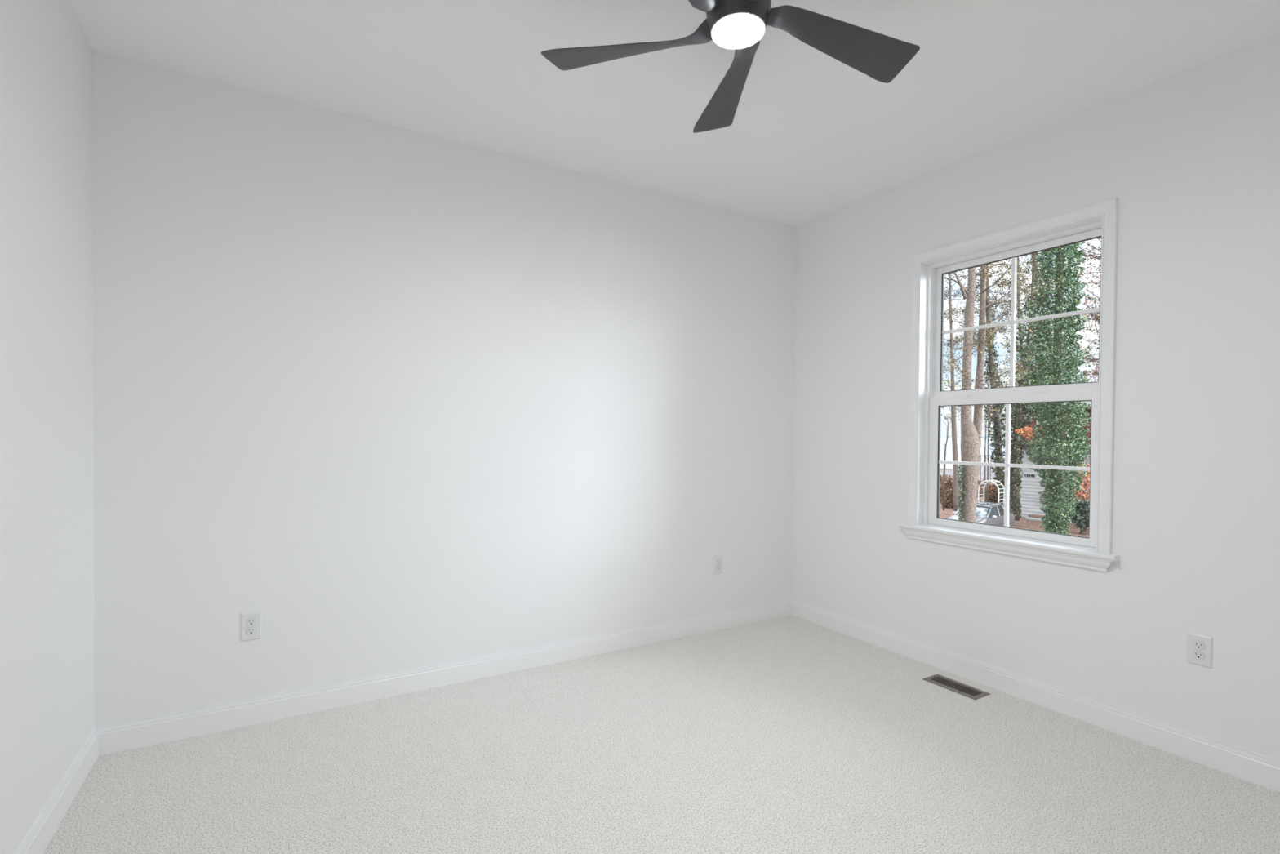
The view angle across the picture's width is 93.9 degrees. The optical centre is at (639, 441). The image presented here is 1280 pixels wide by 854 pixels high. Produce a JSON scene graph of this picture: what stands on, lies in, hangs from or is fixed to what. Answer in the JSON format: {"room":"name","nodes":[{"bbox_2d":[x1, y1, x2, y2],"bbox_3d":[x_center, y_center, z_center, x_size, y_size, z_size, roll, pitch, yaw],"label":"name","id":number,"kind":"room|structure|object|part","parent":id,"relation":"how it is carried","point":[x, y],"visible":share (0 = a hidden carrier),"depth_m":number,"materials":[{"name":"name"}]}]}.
{"room":"empty bedroom","nodes":[
{"label":"empty bedroom","id":0,"kind":"room"},
{"bbox_2d":[0,0,94,853],"bbox_3d":[-1.082,-0.106,0.414,0.160,2.740,4.350,0,1,-31],"label":"wall","id":1,"kind":"structure","parent":0,"point":[47,651],"depth_m":1.85,"materials":[{"name":"white paint"}]},
{"bbox_2d":[13,727,98,853],"bbox_3d":[-1.018,1.208,0.476,0.014,0.111,4.350,0,1,-31],"label":"baseboard","id":2,"kind":"structure","parent":1,"relation":"attached to","point":[37,837],"depth_m":1.95,"materials":[{"name":"white paint"}]},
{"bbox_2d":[92,49,795,726],"bbox_3d":[-0.558,-0.141,3.349,4.059,2.740,0.160,0,1,-31],"label":"wall","id":3,"kind":"structure","parent":0,"point":[398,398],"depth_m":2.88,"materials":[{"name":"white paint"}]},
{"bbox_2d":[240,610,262,640],"bbox_3d":[-1.687,0.803,2.596,0.077,0.121,0.010,0,1,-31],"label":"wall outlet","id":4,"kind":"object","parent":3,"relation":"attached to","point":[251,622],"visible":1,"depth_m":2.59,"materials":[{"name":"white plastic"}]},
{"bbox_2d":[246,626,256,634],"bbox_3d":[-1.686,0.823,2.594,0.037,0.029,0.004,0,1,-31],"label":"receptacle","id":5,"kind":"object","parent":4,"relation":"attached to","point":[250,630],"depth_m":2.59,"materials":[{"name":"white plastic"}]},
{"bbox_2d":[246,617,256,625],"bbox_3d":[-1.685,0.784,2.593,0.037,0.029,0.004,0,1,-31],"label":"receptacle","id":6,"kind":"object","parent":4,"relation":"attached to","point":[250,621],"depth_m":2.59,"materials":[{"name":"white plastic"}]},
{"bbox_2d":[94,598,791,755],"bbox_3d":[-0.525,1.175,3.291,3.739,0.111,0.014,0,1,-31],"label":"baseboard","id":7,"kind":"structure","parent":3,"relation":"attached to","point":[158,729],"depth_m":2.89,"materials":[{"name":"white paint"}]},
{"bbox_2d":[712,554,722,573],"bbox_3d":[0.511,0.804,3.903,0.077,0.121,0.010,0,1,-31],"label":"wall outlet","id":8,"kind":"object","parent":3,"relation":"attached to","point":[717,559],"visible":1,"depth_m":3.90,"materials":[{"name":"white plastic"}]},
{"bbox_2d":[42,614,1279,853],"bbox_3d":[0.582,1.389,1.431,4.059,0.250,4.670,0,1,-31],"label":"floor","id":9,"kind":"structure","parent":0,"point":[791,734],"depth_m":2.25,"materials":[{"name":"carpet"}]},
{"bbox_2d":[922,673,990,699],"bbox_3d":[1.607,1.248,3.048,0.132,0.013,0.280,0,1,-31],"label":"floor vent","id":10,"kind":"object","parent":9,"relation":"in","point":[957,686],"visible":1,"depth_m":3.03,"materials":[{"name":"grey metal"}]},
{"bbox_2d":[66,0,1279,226],"bbox_3d":[0.606,-1.576,1.391,4.059,0.200,4.670,0,1,-31],"label":"ceiling","id":11,"kind":"structure","parent":0,"point":[811,135],"depth_m":2.42,"materials":[{"name":"white paint"}]},
{"bbox_2d":[541,0,919,133],"bbox_3d":[0.315,-1.340,1.748,1.187,0.286,1.166,0,1,-31],"label":"ceiling fan","id":12,"kind":"object","parent":11,"relation":"hanging from","point":[740,25],"visible":1,"depth_m":1.85,"materials":[{"name":"grey"}]},
{"bbox_3d":[-0.034,-1.245,1.871,0.539,0.060,0.153,1,1,16],"label":"blade","id":13,"kind":"part","parent":12,"relation":"part of","materials":[{"name":"grey"}]},
{"bbox_3d":[0.085,-1.239,1.488,0.153,0.060,0.539,1,1,34],"label":"blade","id":14,"kind":"part","parent":12,"relation":"part of","materials":[{"name":"grey metal"}]},
{"bbox_3d":[0.293,-1.245,2.102,0.153,0.060,0.539,0,1,-2],"label":"blade","id":15,"kind":"part","parent":12,"relation":"part of","materials":[{"name":"grey"}]},
{"bbox_3d":[0.486,-1.236,1.484,0.153,0.060,0.539,0,1,-38],"label":"blade","id":16,"kind":"part","parent":12,"relation":"part of","materials":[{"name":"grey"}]},
{"bbox_3d":[0.614,-1.240,1.863,0.539,0.060,0.153,0,1,-20],"label":"blade","id":17,"kind":"part","parent":12,"relation":"part of","materials":[{"name":"grey"}]},
{"bbox_2d":[791,35,1279,759],"bbox_3d":[2.269,-0.106,2.407,0.160,2.740,4.350,0,1,-31],"label":"wall","id":18,"kind":"structure","parent":0,"point":[1190,159],"depth_m":2.55,"materials":[{"name":"white paint"}]},
{"bbox_2d":[898,197,1119,571],"bbox_3d":[1.855,-0.247,3.050,0.205,1.622,1.046,0,1,-31],"label":"window","id":19,"kind":"structure","parent":18,"relation":"in","point":[926,396],"depth_m":3.05,"materials":[{"name":"white paint"}]},
{"bbox_3d":[1.904,-0.979,3.087,0.004,0.010,0.220,0,1,-31],"label":"sash pull","id":20,"kind":"part","parent":19,"relation":"part of","materials":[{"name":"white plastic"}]},
{"bbox_3d":[1.888,0.121,3.074,0.026,0.716,0.852,0,1,-31],"label":"sash","id":21,"kind":"part","parent":19,"relation":"part of","materials":[{"name":"white plastic"}]},
{"bbox_2d":[937,403,1089,526],"bbox_3d":[1.889,0.124,3.076,0.018,0.637,0.750,0,1,-31],"label":"grille","id":22,"kind":"object","parent":19,"relation":"attached to","point":[1007,435],"depth_m":3.08,"materials":[{"name":"white plastic"}]},
{"bbox_3d":[1.925,-0.603,3.083,0.026,0.762,0.852,0,1,-31],"label":"sash","id":23,"kind":"part","parent":19,"relation":"part of","materials":[{"name":"white plastic"}]},
{"bbox_2d":[941,257,1100,386],"bbox_3d":[1.925,-0.613,3.086,0.018,0.671,0.776,0,1,-31],"label":"grille","id":24,"kind":"object","parent":19,"relation":"attached to","point":[1013,322],"depth_m":3.08,"materials":[{"name":"white plastic"}]},
{"bbox_2d":[791,598,1279,792],"bbox_3d":[2.184,1.209,2.380,0.014,0.111,4.350,0,1,-31],"label":"baseboard","id":25,"kind":"structure","parent":18,"relation":"attached to","point":[1264,771],"depth_m":2.72,"materials":[{"name":"white paint"}]},
{"bbox_2d":[1186,631,1213,668],"bbox_3d":[2.201,0.823,2.355,0.010,0.121,0.077,0,1,-31],"label":"wall outlet","id":26,"kind":"object","parent":18,"relation":"attached to","point":[1199,647],"visible":1,"depth_m":2.35,"materials":[{"name":"white plastic"}]},
{"bbox_2d":[1192,650,1204,659],"bbox_3d":[2.200,0.842,2.355,0.001,0.029,0.037,0,1,-31],"label":"receptacle","id":27,"kind":"object","parent":26,"relation":"attached to","point":[1197,655],"depth_m":2.35,"materials":[{"name":"white plastic"}]},
{"bbox_2d":[1192,640,1204,649],"bbox_3d":[2.200,0.803,2.354,0.001,0.029,0.037,0,1,-31],"label":"receptacle","id":28,"kind":"object","parent":26,"relation":"attached to","point":[1197,645],"depth_m":2.35,"materials":[{"name":"white plastic"}]},
{"label":"outside","id":29,"kind":"structure","parent":0,"visible":0},
{"bbox_2d":[940,435,1004,437],"bbox_3d":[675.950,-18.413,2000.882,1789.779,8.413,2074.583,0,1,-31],"label":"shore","id":30,"kind":"structure","parent":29,"point":[948,436],"depth_m":2123.04,"materials":[{"name":"grey"}]},
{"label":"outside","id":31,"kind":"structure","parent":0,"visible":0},
{"bbox_2d":[940,437,1012,473],"bbox_3d":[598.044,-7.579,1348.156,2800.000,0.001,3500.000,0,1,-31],"label":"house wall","id":32,"kind":"structure","parent":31,"point":[949,449],"depth_m":232.79,"materials":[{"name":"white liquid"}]},
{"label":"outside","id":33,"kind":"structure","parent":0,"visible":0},
{"bbox_2d":[939,497,1088,537],"bbox_3d":[20.471,4.576,36.791,65.400,0.100,88.000,0,1,-31],"label":"ground","id":34,"kind":"structure","parent":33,"point":[948,512],"depth_m":33.08,"materials":[{"name":"brown soil"}]},
{"bbox_2d":[939,474,953,500],"bbox_3d":[22.939,3.422,45.995,2.912,2.227,2.423,0,1,-31],"label":"shrub","id":35,"kind":"object","parent":34,"relation":"on","point":[941,477],"visible":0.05,"depth_m":45.63,"materials":[{"name":"brown plant"}]},
{"bbox_2d":[940,467,953,479],"bbox_3d":[30.684,3.571,60.210,2.006,1.713,0.420,0,1,0],"label":"wall","id":36,"kind":"structure","parent":34,"relation":"on","point":[949,471],"depth_m":60.05,"materials":[{"name":"white"}]},
{"bbox_2d":[940,411,959,510],"bbox_3d":[18.962,1.032,37.119,1.816,6.484,1.112,1,1,5],"label":"sapling","id":37,"kind":"object","parent":34,"relation":"on","point":[945,444],"visible":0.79,"depth_m":36.97,"materials":[{"name":"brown plant"}]},
{"bbox_2d":[939,475,961,507],"bbox_3d":[21.338,3.455,41.014,1.797,2.238,1.529,0,1,-31],"label":"shrub","id":38,"kind":"object","parent":34,"relation":"on","point":[948,490],"visible":0.59,"depth_m":40.79,"materials":[{"name":"brown plant"}]},
{"bbox_2d":[941,266,986,514],"bbox_3d":[17.263,-3.614,33.988,4.934,15.920,3.705,0,1,-31],"label":"slender tree","id":39,"kind":"object","parent":34,"relation":"on","point":[954,442],"visible":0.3,"depth_m":33.92,"materials":[{"name":"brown plant"}]},
{"bbox_2d":[947,500,1014,526],"bbox_3d":[16.641,3.832,29.453,4.535,1.581,2.000,0,1,-38],"label":"car","id":40,"kind":"object","parent":34,"relation":"on","point":[988,513],"visible":0.28,"depth_m":29.03,"materials":[{"name":"grey paint"}]},
{"bbox_3d":[17.188,3.383,29.867,2.960,0.555,1.620,0,1,-38],"label":"cabin glass","id":41,"kind":"part","parent":40,"relation":"part of","materials":[{"name":"black"}]},
{"bbox_3d":[17.340,3.157,29.981,1.980,0.138,1.230,0,1,-38],"label":"roof panel","id":42,"kind":"part","parent":40,"relation":"part of","materials":[{"name":"grey paint"}]},
{"bbox_2d":[977,479,986,497],"bbox_3d":[27.030,3.701,48.011,1.961,1.664,1.634,0,1,-31],"label":"shrub","id":43,"kind":"object","parent":34,"relation":"on","point":[981,488],"visible":0.2,"depth_m":47.60,"materials":[{"name":"brown plant"}]},
{"bbox_2d":[980,410,991,502],"bbox_3d":[21.446,1.000,37.295,1.978,6.538,0.997,0,1,-37],"label":"sapling","id":44,"kind":"object","parent":34,"relation":"on","point":[988,411],"visible":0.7,"depth_m":36.97,"materials":[{"name":"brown plant"}]},
{"bbox_2d":[977,454,995,485],"bbox_3d":[32.388,2.850,56.065,1.952,3.092,0.090,0,1,0],"label":"fence","id":45,"kind":"object","parent":34,"relation":"on","point":[991,474],"visible":0.27,"depth_m":56.04,"materials":[{"name":"grey"}]},
{"bbox_3d":[32.397,1.704,56.035,1.873,0.599,0.020,0,1,0],"label":"panel","id":46,"kind":"part","parent":45,"relation":"part of","materials":[{"name":"grey"}]},
{"bbox_2d":[977,480,1004,503],"bbox_3d":[19.399,3.371,33.052,0.692,2.451,1.132,0,1,-35],"label":"arch","id":47,"kind":"object","parent":34,"relation":"on","point":[987,481],"visible":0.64,"depth_m":32.96,"materials":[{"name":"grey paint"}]},
{"bbox_2d":[982,482,1000,502],"bbox_3d":[25.363,3.756,43.047,1.323,1.642,1.160,0,1,-31],"label":"shrub","id":48,"kind":"object","parent":34,"relation":"on","point":[993,491],"visible":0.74,"depth_m":42.78,"materials":[{"name":"brown plant"}]},
{"bbox_2d":[982,414,1002,502],"bbox_3d":[20.799,1.224,35.943,1.321,6.133,1.103,0,1,0],"label":"sapling","id":49,"kind":"object","parent":34,"relation":"on","point":[985,446],"visible":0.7,"depth_m":35.96,"materials":[{"name":"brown plant"}]},
{"bbox_2d":[943,257,1052,488],"bbox_3d":[26.244,-6.501,45.382,9.180,21.397,9.527,0,1,-24],"label":"tree","id":50,"kind":"object","parent":34,"relation":"on","point":[997,427],"visible":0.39,"depth_m":44.85,"materials":[{"name":"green plant"}]},
{"bbox_2d":[998,472,1004,503],"bbox_3d":[25.076,3.344,41.037,1.035,2.516,0.892,0,1,-31],"label":"evergreen shrub","id":51,"kind":"object","parent":34,"relation":"on","point":[1002,480],"visible":0.13,"depth_m":41.04,"materials":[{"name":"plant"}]},
{"bbox_2d":[941,255,1065,522],"bbox_3d":[11.592,-1.969,19.727,3.925,13.005,7.384,1,1,21],"label":"forked tree","id":52,"kind":"object","parent":34,"relation":"on","point":[971,431],"visible":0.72,"depth_m":19.89,"materials":[{"name":"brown plant"}]},
{"bbox_3d":[11.508,-2.884,20.328,0.536,9.790,0.308,0,1,-16],"label":"second stem","id":53,"kind":"part","parent":52,"relation":"part of","materials":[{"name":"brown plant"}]},
{"bbox_2d":[989,257,1051,368],"bbox_3d":[36.920,-9.120,57.925,5.824,26.154,6.330,0,1,-40],"label":"tree","id":54,"kind":"object","parent":34,"relation":"on","point":[1017,289],"visible":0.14,"depth_m":57.92,"materials":[{"name":"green plant"}]},
{"bbox_2d":[974,252,1086,520],"bbox_3d":[21.511,-4.113,33.018,5.682,17.027,4.762,1,1,13],"label":"tree","id":55,"kind":"object","parent":34,"relation":"on","point":[1016,422],"visible":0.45,"depth_m":32.84,"materials":[{"name":"green plant"}]},
{"bbox_2d":[1014,426,1050,511],"bbox_3d":[20.491,1.940,31.072,2.035,5.489,1.439,0,1,-31],"label":"maple","id":56,"kind":"object","parent":34,"relation":"on","point":[1030,433],"visible":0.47,"depth_m":30.99,"materials":[{"name":"orange plant"}]},
{"bbox_2d":[1025,513,1045,521],"bbox_3d":[23.183,4.463,34.853,0.980,0.280,1.000,0,1,-31],"label":"step","id":57,"kind":"structure","parent":34,"relation":"on","point":[1033,517],"depth_m":34.81,"materials":[{"name":"concrete"}]},
{"bbox_2d":[1013,400,1091,524],"bbox_3d":[30.023,0.622,33.056,10.600,8.320,12.940,0,1,-31],"label":"house","id":58,"kind":"structure","parent":34,"relation":"on","point":[1030,500],"depth_m":35.56,"materials":[{"name":"white"}]},
{"bbox_2d":[1016,242,1101,534],"bbox_3d":[16.718,-2.808,23.955,3.696,14.736,2.387,1,1,7],"label":"tree","id":59,"kind":"object","parent":34,"relation":"on","point":[1054,522],"visible":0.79,"depth_m":23.68,"materials":[{"name":"green plant"}]},
{"bbox_2d":[1042,238,1101,408],"bbox_3d":[20.521,-3.773,26.826,5.058,15.529,4.730,0,1,-31],"label":"tree","id":60,"kind":"object","parent":34,"relation":"on","point":[1095,317],"visible":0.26,"depth_m":26.41,"materials":[{"name":"green plant"}]},
{"bbox_2d":[1066,497,1089,534],"bbox_3d":[22.239,3.765,30.055,1.427,1.904,1.310,0,1,-31],"label":"shrub","id":61,"kind":"object","parent":34,"relation":"on","point":[1081,517],"visible":0.74,"depth_m":29.86,"materials":[{"name":"green plant"}]},
{"bbox_2d":[1066,459,1089,529],"bbox_3d":[23.308,2.798,31.491,1.695,3.810,1.384,0,1,-31],"label":"maple","id":62,"kind":"object","parent":34,"relation":"on","point":[1087,480],"visible":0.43,"depth_m":31.34,"materials":[{"name":"orange plant"}]},
{"bbox_2d":[1071,369,1093,382],"bbox_3d":[39.927,-1.163,54.255,3.589,11.289,5.567,1,1,43],"label":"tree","id":63,"kind":"object","parent":34,"relation":"on","point":[1086,376],"visible":0.16,"depth_m":51.92,"materials":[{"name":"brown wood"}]}
]}

